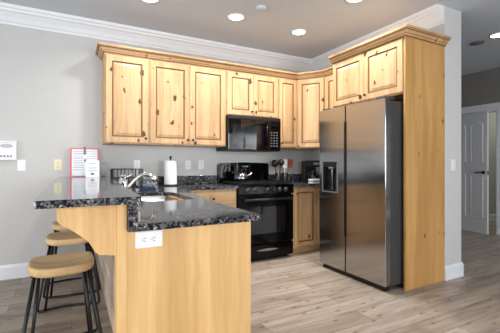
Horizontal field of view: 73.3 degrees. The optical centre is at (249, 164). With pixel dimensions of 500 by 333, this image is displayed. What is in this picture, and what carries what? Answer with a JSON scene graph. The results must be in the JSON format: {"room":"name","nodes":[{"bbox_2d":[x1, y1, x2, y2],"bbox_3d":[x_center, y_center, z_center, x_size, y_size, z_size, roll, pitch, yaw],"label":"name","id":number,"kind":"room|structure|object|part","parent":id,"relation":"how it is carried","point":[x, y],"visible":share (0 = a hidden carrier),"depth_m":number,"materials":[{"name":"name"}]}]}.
{"room":"kitchen","nodes":[
{"label":"kitchen","id":0,"kind":"room"},
{"bbox_2d":[0,24,311,265],"bbox_3d":[-2.284,-0.214,3.558,7.300,2.750,0.120,0,0,-28],"label":"wall","id":1,"kind":"structure","parent":0,"point":[51,82],"depth_m":3.58,"materials":[{"name":"paint"}]},
{"bbox_2d":[0,140,16,159],"bbox_3d":[-2.491,-0.141,3.361,0.260,0.196,0.036,0,0,-28],"label":"control panel","id":2,"kind":"object","parent":1,"relation":"attached to","point":[8,149],"visible":1,"depth_m":3.38,"materials":[{"name":"white plastic"}]},
{"bbox_2d":[0,144,12,147],"bbox_3d":[-2.444,-0.186,3.369,0.110,0.042,0.002,0,0,-28],"label":"display screen","id":3,"kind":"object","parent":2,"relation":"attached to","point":[1,145],"depth_m":3.37,"materials":[{"name":"grey"}]},
{"bbox_2d":[0,262,29,279],"bbox_3d":[-3.613,1.089,2.777,4.220,0.145,0.016,0,0,-28],"label":"baseboard","id":4,"kind":"structure","parent":1,"relation":"attached to","point":[12,271],"depth_m":3.41,"materials":[{"name":"white paint"}]},
{"bbox_2d":[17,160,25,170],"bbox_3d":[-2.348,0.009,3.451,0.072,0.116,0.010,0,0,-28],"label":"light switch","id":5,"kind":"object","parent":1,"relation":"attached to","point":[21,164],"visible":1,"depth_m":3.45,"materials":[{"name":"white plastic"}]},
{"bbox_2d":[54,160,61,169],"bbox_3d":[-2.061,0.006,3.604,0.072,0.116,0.008,0,0,-28],"label":"wall outlet","id":6,"kind":"object","parent":1,"relation":"attached to","point":[57,163],"visible":1,"depth_m":3.60,"materials":[{"name":"beige plastic"}]},
{"bbox_2d":[102,52,148,145],"bbox_3d":[-1.390,-0.699,3.751,0.456,0.953,0.373,0,0,-28],"label":"upper cabinet","id":7,"kind":"object","parent":1,"relation":"attached to","point":[125,79],"visible":1,"depth_m":3.62,"materials":[{"name":"brown wood"}]},
{"bbox_2d":[95,42,332,79],"bbox_3d":[-0.292,-1.216,4.092,2.967,0.078,0.725,0,0,-13],"label":"crown molding","id":8,"kind":"structure","parent":7,"relation":"attached to","point":[101,47],"depth_m":3.99,"materials":[{"name":"brown wood"}]},
{"bbox_2d":[134,160,139,169],"bbox_3d":[-1.341,0.006,3.986,0.072,0.116,0.008,0,0,-28],"label":"wall outlet","id":9,"kind":"object","parent":1,"relation":"attached to","point":[136,162],"visible":0.99,"depth_m":3.98,"materials":[{"name":"white plastic"}]},
{"bbox_2d":[113,175,216,185],"bbox_3d":[-1.040,0.197,4.135,1.349,0.108,0.021,0,0,-28],"label":"backsplash","id":10,"kind":"structure","parent":1,"relation":"attached to","point":[199,179],"depth_m":4.24,"materials":[{"name":"stone"}]},
{"bbox_2d":[145,59,225,147],"bbox_3d":[-0.777,-0.699,4.077,0.931,0.953,0.373,0,0,-28],"label":"upper cabinet","id":11,"kind":"object","parent":1,"relation":"attached to","point":[187,103],"visible":0.99,"depth_m":3.92,"materials":[{"name":"brown wood"}]},
{"bbox_3d":[-0.910,-0.696,3.842,0.452,0.923,0.020,0,0,-28],"label":"door","id":12,"kind":"part","parent":11,"relation":"part of","materials":[{"name":"brown wood"}]},
{"bbox_3d":[-0.507,-0.696,4.055,0.452,0.923,0.020,0,0,-28],"label":"door","id":13,"kind":"part","parent":11,"relation":"part of","materials":[{"name":"brown wood"}]},
{"bbox_2d":[185,160,190,168],"bbox_3d":[-0.789,0.006,4.279,0.072,0.116,0.008,0,0,-28],"label":"wall outlet","id":14,"kind":"object","parent":1,"relation":"attached to","point":[187,162],"visible":1,"depth_m":4.28,"materials":[{"name":"white plastic"}]},
{"bbox_2d":[198,160,203,168],"bbox_3d":[-0.635,0.006,4.361,0.072,0.116,0.008,0,0,-28],"label":"wall outlet","id":15,"kind":"object","parent":1,"relation":"attached to","point":[200,162],"visible":1,"depth_m":4.36,"materials":[{"name":"white plastic"}]},
{"bbox_2d":[0,2,443,71],"bbox_3d":[-1.766,-1.501,2.582,7.300,0.175,2.092,0,0,-28],"label":"trim","id":16,"kind":"structure","parent":1,"relation":"attached to","point":[10,14],"depth_m":3.91,"materials":[{"name":"white paint"}]},
{"bbox_2d":[226,70,277,117],"bbox_3d":[-0.027,-0.895,4.475,0.765,0.561,0.373,0,0,-28],"label":"upper cabinet","id":17,"kind":"object","parent":1,"relation":"attached to","point":[247,94],"visible":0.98,"depth_m":4.32,"materials":[{"name":"brown wood"}]},
{"bbox_3d":[-0.123,-0.892,4.259,0.368,0.531,0.020,0,0,-28],"label":"door","id":18,"kind":"part","parent":17,"relation":"part of","materials":[{"name":"brown wood"}]},
{"bbox_2d":[216,115,280,151],"bbox_3d":[-0.009,-0.393,4.441,0.760,0.439,0.445,0,0,-28],"label":"microwave oven","id":19,"kind":"object","parent":17,"relation":"attached to","point":[243,133],"visible":1,"depth_m":4.27,"materials":[{"name":"black plastic"}]},
{"bbox_3d":[-0.022,-0.377,4.251,0.559,0.382,0.028,0,0,-28],"label":"door","id":20,"kind":"part","parent":19,"relation":"part of","materials":[{"name":"black glass"}]},
{"bbox_3d":[0.215,-0.378,4.336,0.021,0.270,0.049,0,0,-28],"label":"handle","id":21,"kind":"part","parent":19,"relation":"part of","materials":[{"name":"black plastic"}]},
{"bbox_3d":[0.315,-0.377,4.430,0.198,0.382,0.028,0,0,-28],"label":"control panel","id":22,"kind":"part","parent":19,"relation":"part of","materials":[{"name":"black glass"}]},
{"bbox_3d":[0.206,-0.892,4.434,0.368,0.531,0.020,0,0,-28],"label":"door","id":23,"kind":"part","parent":17,"relation":"part of","materials":[{"name":"brown wood"}]},
{"bbox_2d":[278,77,296,148],"bbox_3d":[0.449,-0.699,4.727,0.311,0.953,0.373,0,0,-28],"label":"upper cabinet","id":24,"kind":"object","parent":1,"relation":"attached to","point":[287,88],"visible":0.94,"depth_m":4.59,"materials":[{"name":"brown wood"}]},
{"bbox_2d":[290,77,325,149],"bbox_3d":[0.886,-0.699,4.801,0.529,0.953,0.651,0,0,-28],"label":"upper cabinet","id":25,"kind":"object","parent":1,"relation":"attached to","point":[310,92],"visible":0.32,"depth_m":4.58,"materials":[{"name":"brown wood"}]},
{"bbox_3d":[0.829,-0.696,4.582,0.365,0.923,0.020,0,0,27],"label":"door","id":26,"kind":"part","parent":25,"relation":"part of","materials":[{"name":"brown wood"}]},
{"bbox_2d":[0,221,499,332],"bbox_3d":[1.350,1.211,1.990,12.550,0.100,8.950,0,0,-28],"label":"floor","id":27,"kind":"structure","parent":0,"point":[292,293],"depth_m":2.82,"materials":[{"name":"brown wood"}]},
{"bbox_2d":[22,251,102,332],"bbox_3d":[-1.173,0.874,2.095,0.458,0.574,0.364,0,0,-30],"label":"bar stool","id":28,"kind":"object","parent":27,"relation":"on","point":[57,265],"visible":1,"depth_m":2.05,"materials":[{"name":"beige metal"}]},
{"bbox_3d":[-1.254,0.902,1.900,0.120,0.516,0.066,0,0,-30],"label":"leg","id":29,"kind":"part","parent":28,"relation":"part of","materials":[{"name":"black metal"}]},
{"bbox_3d":[-1.173,0.619,2.095,0.356,0.063,0.364,0,0,-30],"label":"seat","id":30,"kind":"part","parent":28,"relation":"part of","materials":[{"name":"brown wood"}]},
{"bbox_3d":[-1.097,0.902,2.293,0.046,0.516,0.129,0,0,31],"label":"leg","id":31,"kind":"part","parent":28,"relation":"part of","materials":[{"name":"black metal"}]},
{"bbox_3d":[-0.962,0.902,2.063,0.129,0.516,0.046,0,0,-1],"label":"leg","id":32,"kind":"part","parent":28,"relation":"part of","materials":[{"name":"black metal"}]},
{"bbox_2d":[37,231,100,312],"bbox_3d":[-1.514,0.874,2.842,0.458,0.574,0.364,0,0,-23],"label":"bar stool","id":33,"kind":"object","parent":27,"relation":"on","point":[68,238],"visible":0.71,"depth_m":2.77,"materials":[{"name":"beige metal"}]},
{"bbox_3d":[-1.613,0.902,2.653,0.046,0.516,0.129,0,0,38],"label":"leg","id":34,"kind":"part","parent":33,"relation":"part of","materials":[{"name":"black metal"}]},
{"bbox_3d":[-1.719,0.902,2.899,0.129,0.516,0.046,0,0,5],"label":"leg","id":35,"kind":"part","parent":33,"relation":"part of","materials":[{"name":"black metal"}]},
{"bbox_3d":[-1.514,0.619,2.842,0.356,0.063,0.364,0,0,-23],"label":"seat","id":36,"kind":"part","parent":33,"relation":"part of","materials":[{"name":"brown wood"}]},
{"bbox_3d":[-1.310,0.902,2.785,0.129,0.516,0.046,0,0,5],"label":"leg","id":37,"kind":"part","parent":33,"relation":"part of","materials":[{"name":"black metal"}]},
{"bbox_3d":[-1.415,0.902,3.030,0.046,0.516,0.129,0,0,38],"label":"leg","id":38,"kind":"part","parent":33,"relation":"part of","materials":[{"name":"black metal"}]},
{"bbox_2d":[50,221,93,283],"bbox_3d":[-1.837,0.874,3.463,0.458,0.574,0.364,0,0,-28],"label":"bar stool","id":39,"kind":"object","parent":27,"relation":"on","point":[56,226],"visible":0.27,"depth_m":3.29,"materials":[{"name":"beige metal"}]},
{"bbox_3d":[-1.837,0.619,3.463,0.356,0.063,0.364,0,0,-28],"label":"seat","id":40,"kind":"part","parent":39,"relation":"part of","materials":[{"name":"brown wood"}]},
{"bbox_2d":[56,195,250,332],"bbox_3d":[-0.965,0.662,2.666,0.900,1.000,2.687,0,0,-28],"label":"base cabinet","id":41,"kind":"object","parent":27,"relation":"on","point":[196,279],"visible":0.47,"depth_m":1.52,"materials":[{"name":"brown wood"}]},
{"bbox_2d":[34,176,140,208],"bbox_3d":[-1.199,0.146,2.520,0.486,0.030,2.726,0,0,-28],"label":"bar","id":42,"kind":"object","parent":41,"relation":"on","point":[64,192],"visible":1,"depth_m":1.47,"materials":[{"name":"black stone"}]},
{"bbox_2d":[70,147,98,176],"bbox_3d":[-1.760,-0.028,3.577,0.276,0.318,0.070,0,0,-28],"label":"clipboard","id":43,"kind":"object","parent":42,"relation":"on","point":[78,156],"visible":0.72,"depth_m":3.54,"materials":[{"name":"white paper"},{"name":"red plastic"},{"name":"dark grey ink"}]},
{"bbox_2d":[73,151,95,169],"bbox_3d":[-1.753,-0.039,3.562,0.213,0.200,0.001,0,0,-28],"label":"print","id":44,"kind":"object","parent":43,"relation":"attached to","point":[79,157],"depth_m":3.55,"materials":[{"name":"grey paper"}]},
{"bbox_2d":[85,160,98,176],"bbox_3d":[-1.647,0.045,3.509,0.130,0.172,0.064,0,0,-28],"label":"card","id":45,"kind":"object","parent":42,"relation":"on","point":[91,166],"visible":0.96,"depth_m":3.49,"materials":[{"name":"white paper"}]},
{"bbox_2d":[88,163,96,174],"bbox_3d":[-1.639,0.046,3.494,0.090,0.120,0.025,0,0,-28],"label":"print","id":46,"kind":"object","parent":45,"relation":"attached to","point":[92,167],"depth_m":3.49,"materials":[{"name":"grey paper"}]},
{"bbox_2d":[99,162,107,176],"bbox_3d":[-1.577,0.051,3.612,0.089,0.161,0.088,0,0,-28],"label":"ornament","id":47,"kind":"object","parent":42,"relation":"on","point":[101,163],"visible":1,"depth_m":3.60,"materials":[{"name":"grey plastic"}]},
{"bbox_3d":[-1.101,0.686,2.624,0.015,0.950,2.622,0,0,-28],"label":"panel","id":48,"kind":"part","parent":41,"relation":"part of","materials":[{"name":"brown wood"}]},
{"bbox_3d":[-0.558,0.662,1.448,0.039,0.998,0.089,0,0,-28],"label":"corner post","id":49,"kind":"part","parent":41,"relation":"part of","materials":[{"name":"brown wood"}]},
{"bbox_2d":[135,230,162,248],"bbox_3d":[-0.438,0.325,1.460,0.116,0.072,0.008,0,0,-28],"label":"outlet plate","id":50,"kind":"object","parent":41,"relation":"attached to","point":[152,239],"depth_m":1.46,"materials":[{"name":"white plastic"}]},
{"bbox_2d":[113,175,260,230],"bbox_3d":[-0.456,0.212,2.935,1.452,0.138,2.689,0,0,-28],"label":"countertop","id":51,"kind":"structure","parent":41,"relation":"on","point":[195,210],"depth_m":1.96,"materials":[{"name":"black stone"}]},
{"bbox_2d":[110,169,142,187],"bbox_3d":[-1.350,0.148,3.676,0.308,0.201,0.268,0,0,-28],"label":"dish rack","id":52,"kind":"object","parent":51,"relation":"on","point":[111,170],"visible":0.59,"depth_m":3.64,"materials":[{"name":"black metal"}]},
{"bbox_2d":[122,173,157,188],"bbox_3d":[-0.838,0.157,2.548,0.270,0.188,0.059,0,0,-19],"label":"kitchen faucet","id":53,"kind":"object","parent":51,"relation":"on","point":[124,180],"visible":0.77,"depth_m":2.53,"materials":[{"name":"silver metal"}]},
{"bbox_2d":[140,186,156,190],"bbox_3d":[-0.992,0.235,3.277,0.140,0.032,0.100,0,0,-28],"label":"dishcloth","id":54,"kind":"object","parent":51,"relation":"on","point":[149,187],"visible":0.98,"depth_m":3.24,"materials":[{"name":"blue fabric"}]},
{"bbox_2d":[141,196,177,200],"bbox_3d":[-0.718,0.382,2.664,0.368,0.199,0.738,0,0,-28],"label":"sink","id":55,"kind":"object","parent":51,"relation":"in","point":[143,198],"visible":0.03,"depth_m":3.00,"materials":[{"name":"metal"}]},
{"bbox_2d":[163,156,177,185],"bbox_3d":[-0.942,0.076,3.983,0.170,0.350,0.170,0,0,-28],"label":"paper towel holder","id":56,"kind":"object","parent":51,"relation":"on","point":[170,157],"visible":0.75,"depth_m":3.95,"materials":[{"name":"black metal"}]},
{"bbox_2d":[164,161,176,184],"bbox_3d":[-0.942,0.095,3.983,0.148,0.278,0.148,0,0,-28],"label":"paper towel roll","id":57,"kind":"object","parent":56,"relation":"on","point":[170,167],"visible":0.94,"depth_m":3.92,"materials":[{"name":"white paper"}]},
{"bbox_3d":[-0.264,0.722,1.571,0.594,0.879,0.022,0,0,-28],"label":"panel","id":58,"kind":"part","parent":41,"relation":"part of","materials":[{"name":"brown wood"}]},
{"bbox_2d":[181,189,235,207],"bbox_3d":[-0.686,0.722,3.953,0.894,0.879,0.661,0,0,-28],"label":"base cabinet","id":59,"kind":"object","parent":27,"relation":"on","point":[227,197],"visible":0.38,"depth_m":3.80,"materials":[{"name":"brown wood"}]},
{"bbox_3d":[-0.383,0.384,3.786,0.492,0.155,0.020,0,0,-28],"label":"drawer","id":60,"kind":"part","parent":59,"relation":"part of","materials":[{"name":"brown wood"}]},
{"bbox_2d":[217,162,293,260],"bbox_3d":[0.068,0.567,4.316,0.760,1.188,0.738,0,0,-28],"label":"range","id":61,"kind":"object","parent":27,"relation":"on","point":[271,236],"visible":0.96,"depth_m":4.09,"materials":[{"name":"black metal"}]},
{"bbox_2d":[235,165,251,181],"bbox_3d":[-0.091,0.110,4.321,0.212,0.213,0.172,0,0,-28],"label":"kettle","id":62,"kind":"object","parent":61,"relation":"on","point":[241,176],"visible":1,"depth_m":4.25,"materials":[{"name":"metal"}]},
{"bbox_2d":[219,182,293,186],"bbox_3d":[0.072,0.254,4.309,0.760,0.022,0.605,0,0,-28],"label":"cooktop","id":63,"kind":"object","parent":61,"relation":"in","point":[240,184],"depth_m":4.08,"materials":[{"name":"black glass"}]},
{"bbox_3d":[0.203,0.659,4.061,0.754,0.575,0.044,0,0,-28],"label":"oven door","id":64,"kind":"part","parent":61,"relation":"part of","materials":[{"name":"black glass"}]},
{"bbox_3d":[0.214,1.024,4.040,0.300,0.030,0.009,0,0,-28],"label":"drawer pull","id":65,"kind":"part","parent":61,"relation":"part of","materials":[{"name":"grey plastic"}]},
{"bbox_3d":[0.226,0.416,4.018,0.660,0.026,0.062,0,0,-28],"label":"oven handle","id":66,"kind":"part","parent":61,"relation":"part of","materials":[{"name":"black plastic"}]},
{"bbox_3d":[0.203,1.036,4.062,0.754,0.160,0.042,0,0,-28],"label":"storage drawer","id":67,"kind":"part","parent":61,"relation":"part of","materials":[{"name":"black metal"}]},
{"bbox_2d":[289,186,319,254],"bbox_3d":[0.761,0.722,4.721,0.821,0.879,0.661,0,0,-28],"label":"base cabinet","id":68,"kind":"object","parent":27,"relation":"on","point":[306,199],"visible":0.5,"depth_m":4.38,"materials":[{"name":"brown wood"}]},
{"bbox_2d":[269,174,319,186],"bbox_3d":[0.855,0.212,4.535,0.830,0.138,1.091,0,0,-28],"label":"countertop","id":69,"kind":"structure","parent":68,"relation":"on","point":[296,179],"depth_m":4.86,"materials":[{"name":"black stone"}]},
{"bbox_2d":[275,173,280,180],"bbox_3d":[0.385,0.183,4.619,0.084,0.135,0.084,0,0,-28],"label":"utensil crock","id":70,"kind":"object","parent":69,"relation":"on","point":[277,175],"visible":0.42,"depth_m":4.58,"materials":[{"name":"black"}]},
{"bbox_2d":[271,160,277,172],"bbox_3d":[0.351,0.082,4.622,0.104,0.296,0.058,0,0,-28],"label":"ladle","id":71,"kind":"object","parent":70,"relation":"in","point":[274,163],"visible":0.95,"depth_m":4.61,"materials":[{"name":"black plastic"}]},
{"bbox_2d":[278,159,283,172],"bbox_3d":[0.428,0.078,4.595,0.090,0.304,0.069,0,0,-1],"label":"ladle","id":72,"kind":"object","parent":70,"relation":"in","point":[281,161],"visible":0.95,"depth_m":4.58,"materials":[{"name":"black plastic"}]},
{"bbox_2d":[282,173,287,180],"bbox_3d":[0.485,0.183,4.672,0.084,0.135,0.084,0,0,-28],"label":"utensil crock","id":73,"kind":"object","parent":69,"relation":"on","point":[284,175],"visible":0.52,"depth_m":4.64,"materials":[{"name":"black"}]},
{"bbox_2d":[282,159,287,172],"bbox_3d":[0.487,0.080,4.683,0.087,0.300,0.018,0,0,-28],"label":"spatula","id":74,"kind":"object","parent":73,"relation":"in","point":[284,166],"visible":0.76,"depth_m":4.68,"materials":[{"name":"white plastic"}]},
{"bbox_2d":[287,159,292,172],"bbox_3d":[0.545,0.079,4.710,0.140,0.305,0.016,0,0,-31],"label":"spatula","id":75,"kind":"object","parent":73,"relation":"in","point":[290,161],"visible":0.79,"depth_m":4.72,"materials":[{"name":"red plastic"}]},
{"bbox_2d":[302,160,319,182],"bbox_3d":[0.857,0.098,4.688,0.222,0.305,0.220,0,0,-28],"label":"coffee maker","id":76,"kind":"object","parent":69,"relation":"on","point":[309,171],"visible":0.7,"depth_m":4.63,"materials":[{"name":"black plastic"}]},
{"bbox_2d":[308,179,319,182],"bbox_3d":[0.882,0.223,4.515,0.171,0.055,0.101,0,0,-28],"label":"box","id":77,"kind":"object","parent":69,"relation":"on","point":[309,180],"visible":0.71,"depth_m":4.46,"materials":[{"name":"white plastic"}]},
{"bbox_3d":[0.722,0.679,4.372,0.355,0.745,0.020,0,0,-28],"label":"door","id":78,"kind":"part","parent":68,"relation":"part of","materials":[{"name":"brown wood"}]},
{"bbox_3d":[1.064,0.679,4.554,0.400,0.745,0.020,0,0,-28],"label":"door","id":79,"kind":"part","parent":68,"relation":"part of","materials":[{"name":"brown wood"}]},
{"bbox_2d":[320,96,403,291],"bbox_3d":[1.322,0.268,3.595,0.726,1.786,0.912,0,0,-28],"label":"refrigerator","id":80,"kind":"object","parent":27,"relation":"on","point":[362,144],"visible":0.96,"depth_m":3.24,"materials":[{"name":"silver metal"}]},
{"bbox_3d":[0.872,0.136,3.676,0.006,0.338,0.250,0,0,-28],"label":"dispenser frame","id":81,"kind":"part","parent":80,"relation":"part of","materials":[{"name":"grey plastic"}]},
{"bbox_3d":[0.917,0.253,3.669,0.068,1.713,0.402,0,0,-28],"label":"freezer door","id":82,"kind":"part","parent":80,"relation":"part of","materials":[{"name":"silver metal"}]},
{"bbox_3d":[1.134,0.253,3.260,0.068,1.713,0.496,0,0,-28],"label":"fridge door","id":83,"kind":"part","parent":80,"relation":"part of","materials":[{"name":"silver metal"}]},
{"bbox_2d":[328,24,451,290],"bbox_3d":[1.446,-0.047,3.606,0.660,2.416,1.045,0,0,-28],"label":"tall cabinet","id":84,"kind":"object","parent":27,"relation":"on","point":[406,63],"visible":0.98,"depth_m":3.24,"materials":[{"name":"brown wood"}]},
{"bbox_3d":[1.087,-0.919,3.729,0.020,0.492,0.466,0,0,-28],"label":"door","id":85,"kind":"part","parent":84,"relation":"part of","materials":[{"name":"brown wood"}]},
{"bbox_3d":[1.307,-0.919,3.314,0.020,0.492,0.466,0,0,-28],"label":"door","id":86,"kind":"part","parent":84,"relation":"part of","materials":[{"name":"brown wood"}]},
{"bbox_3d":[1.446,-1.216,3.605,0.660,0.078,1.044,0,0,-28],"label":"crown molding","id":87,"kind":"part","parent":84,"relation":"part of","materials":[{"name":"brown wood"}]},
{"bbox_3d":[1.684,-0.015,3.232,0.589,2.352,0.020,0,0,-28],"label":"panel","id":88,"kind":"part","parent":84,"relation":"part of","materials":[{"name":"brown wood"}]},
{"bbox_2d":[0,0,499,75],"bbox_3d":[1.350,-1.639,1.990,12.550,0.100,8.950,0,0,-28],"label":"ceiling","id":89,"kind":"structure","parent":0,"point":[329,25],"depth_m":3.66,"materials":[{"name":"paint"}]},
{"bbox_2d":[142,0,159,2],"bbox_3d":[-0.959,-1.584,3.204,0.196,0.009,0.196,0,0,-28],"label":"recessed light","id":90,"kind":"object","parent":89,"relation":"in","point":[147,1],"visible":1,"depth_m":3.26,"materials":[{"name":"white plastic"}]},
{"bbox_2d":[227,13,244,20],"bbox_3d":[-0.150,-1.584,3.619,0.196,0.009,0.196,0,0,-28],"label":"recessed light","id":91,"kind":"object","parent":89,"relation":"in","point":[233,16],"visible":1,"depth_m":3.62,"materials":[{"name":"white plastic"}]},
{"bbox_2d":[256,5,265,11],"bbox_3d":[0.111,-1.574,3.389,0.108,0.030,0.108,0,0,-28],"label":"smoke detector","id":92,"kind":"object","parent":89,"relation":"attached to","point":[260,8],"visible":1,"depth_m":3.36,"materials":[{"name":"paint"}]},
{"bbox_2d":[291,29,306,34],"bbox_3d":[0.588,-1.584,4.028,0.196,0.009,0.196,0,0,-28],"label":"recessed light","id":93,"kind":"object","parent":89,"relation":"in","point":[296,31],"visible":1,"depth_m":4.03,"materials":[{"name":"white plastic"}]},
{"bbox_2d":[345,0,362,2],"bbox_3d":[1.005,-1.584,3.205,0.196,0.009,0.196,0,0,-28],"label":"recessed light","id":94,"kind":"object","parent":89,"relation":"in","point":[347,1],"visible":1,"depth_m":3.26,"materials":[{"name":"white plastic"}]},
{"bbox_2d":[469,41,484,45],"bbox_3d":[2.970,-1.582,4.394,0.170,0.013,0.170,0,0,-28],"label":"ceiling speaker","id":95,"kind":"object","parent":89,"relation":"attached to","point":[475,43],"visible":1,"depth_m":4.38,"materials":[{"name":"grey plastic"}]},
{"bbox_2d":[471,42,483,45],"bbox_3d":[2.970,-1.579,4.394,0.142,0.007,0.142,0,0,-28],"label":"grille","id":96,"kind":"object","parent":95,"relation":"attached to","point":[473,43],"depth_m":4.38,"materials":[{"name":"grey plastic"}]},
{"bbox_2d":[488,32,499,37],"bbox_3d":[3.044,-1.584,4.122,0.196,0.009,0.196,0,0,-28],"label":"recessed light","id":97,"kind":"object","parent":89,"relation":"in","point":[495,35],"visible":1,"depth_m":4.13,"materials":[{"name":"white plastic"}]},
{"bbox_2d":[312,6,460,265],"bbox_3d":[1.269,-0.214,4.953,0.285,2.750,3.440,0,0,-28],"label":"wall","id":98,"kind":"structure","parent":0,"point":[451,27],"depth_m":3.44,"materials":[{"name":"paint"}]},
{"bbox_2d":[269,174,319,180],"bbox_3d":[0.859,0.197,4.537,0.822,0.108,1.091,0,0,-28],"label":"backsplash","id":99,"kind":"structure","parent":98,"relation":"attached to","point":[291,177],"depth_m":5.01,"materials":[{"name":"stone"}]},
{"bbox_2d":[325,74,332,108],"bbox_3d":[1.224,-0.699,4.360,0.341,0.953,0.440,0,0,-28],"label":"upper cabinet","id":100,"kind":"object","parent":98,"relation":"attached to","point":[329,79],"visible":0.05,"depth_m":4.42,"materials":[{"name":"brown wood"}]},
{"bbox_2d":[451,159,455,170],"bbox_3d":[2.078,0.006,3.428,0.072,0.116,0.010,0,0,-28],"label":"light switch","id":101,"kind":"object","parent":98,"relation":"attached to","point":[453,161],"visible":1,"depth_m":3.42,"materials":[{"name":"white plastic"}]},
{"bbox_2d":[445,262,462,280],"bbox_3d":[2.077,1.089,3.425,0.291,0.145,0.016,0,0,-28],"label":"baseboard","id":102,"kind":"structure","parent":98,"relation":"attached to","point":[455,270],"depth_m":3.42,"materials":[{"name":"white paint"}]},
{"bbox_2d":[461,67,499,110],"bbox_3d":[4.992,-0.214,3.883,0.120,2.750,8.820,0,0,-28],"label":"wall","id":103,"kind":"structure","parent":0,"point":[482,87],"depth_m":5.74,"materials":[{"name":"paint"}]},
{"bbox_2d":[461,111,488,233],"bbox_3d":[3.777,0.136,5.867,0.097,2.035,0.732,0,0,-18],"label":"door leaf","id":104,"kind":"structure","parent":103,"relation":"in","point":[474,126],"depth_m":5.72,"materials":[{"name":"white paint"}]},
{"bbox_3d":[3.743,-0.382,6.002,0.009,0.670,0.235,0,0,-18],"label":"door panel","id":105,"kind":"part","parent":104,"relation":"part of","materials":[{"name":"white paint"}]},
{"bbox_3d":[3.743,0.538,6.002,0.009,0.730,0.235,0,0,-18],"label":"door panel","id":106,"kind":"part","parent":104,"relation":"part of","materials":[{"name":"white paint"}]},
{"bbox_3d":[3.841,-0.382,5.697,0.009,0.670,0.225,0,0,-18],"label":"door panel","id":107,"kind":"part","parent":104,"relation":"part of","materials":[{"name":"white paint"}]},
{"bbox_3d":[3.841,0.538,5.697,0.009,0.730,0.225,0,0,-18],"label":"door panel","id":108,"kind":"part","parent":104,"relation":"part of","materials":[{"name":"white paint"}]},
{"bbox_2d":[461,102,499,235],"bbox_3d":[3.915,0.074,5.893,0.144,2.175,0.979,0,0,-28],"label":"trim","id":109,"kind":"structure","parent":103,"relation":"attached to","point":[494,107],"depth_m":5.49,"materials":[{"name":"white paint"}]},
{"bbox_2d":[489,112,495,213],"bbox_3d":[4.422,-0.214,6.591,1.410,2.750,3.500,0,0,-28],"label":"wall","id":110,"kind":"structure","parent":0,"point":[492,115],"depth_m":6.87,"materials":[{"name":"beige paint"}]},
{"bbox_2d":[489,214,495,221],"bbox_3d":[4.949,1.089,6.871,0.016,0.145,3.300,0,0,-28],"label":"baseboard","id":111,"kind":"structure","parent":110,"relation":"attached to","point":[492,217],"depth_m":6.85,"materials":[{"name":"white paint"}]}
]}

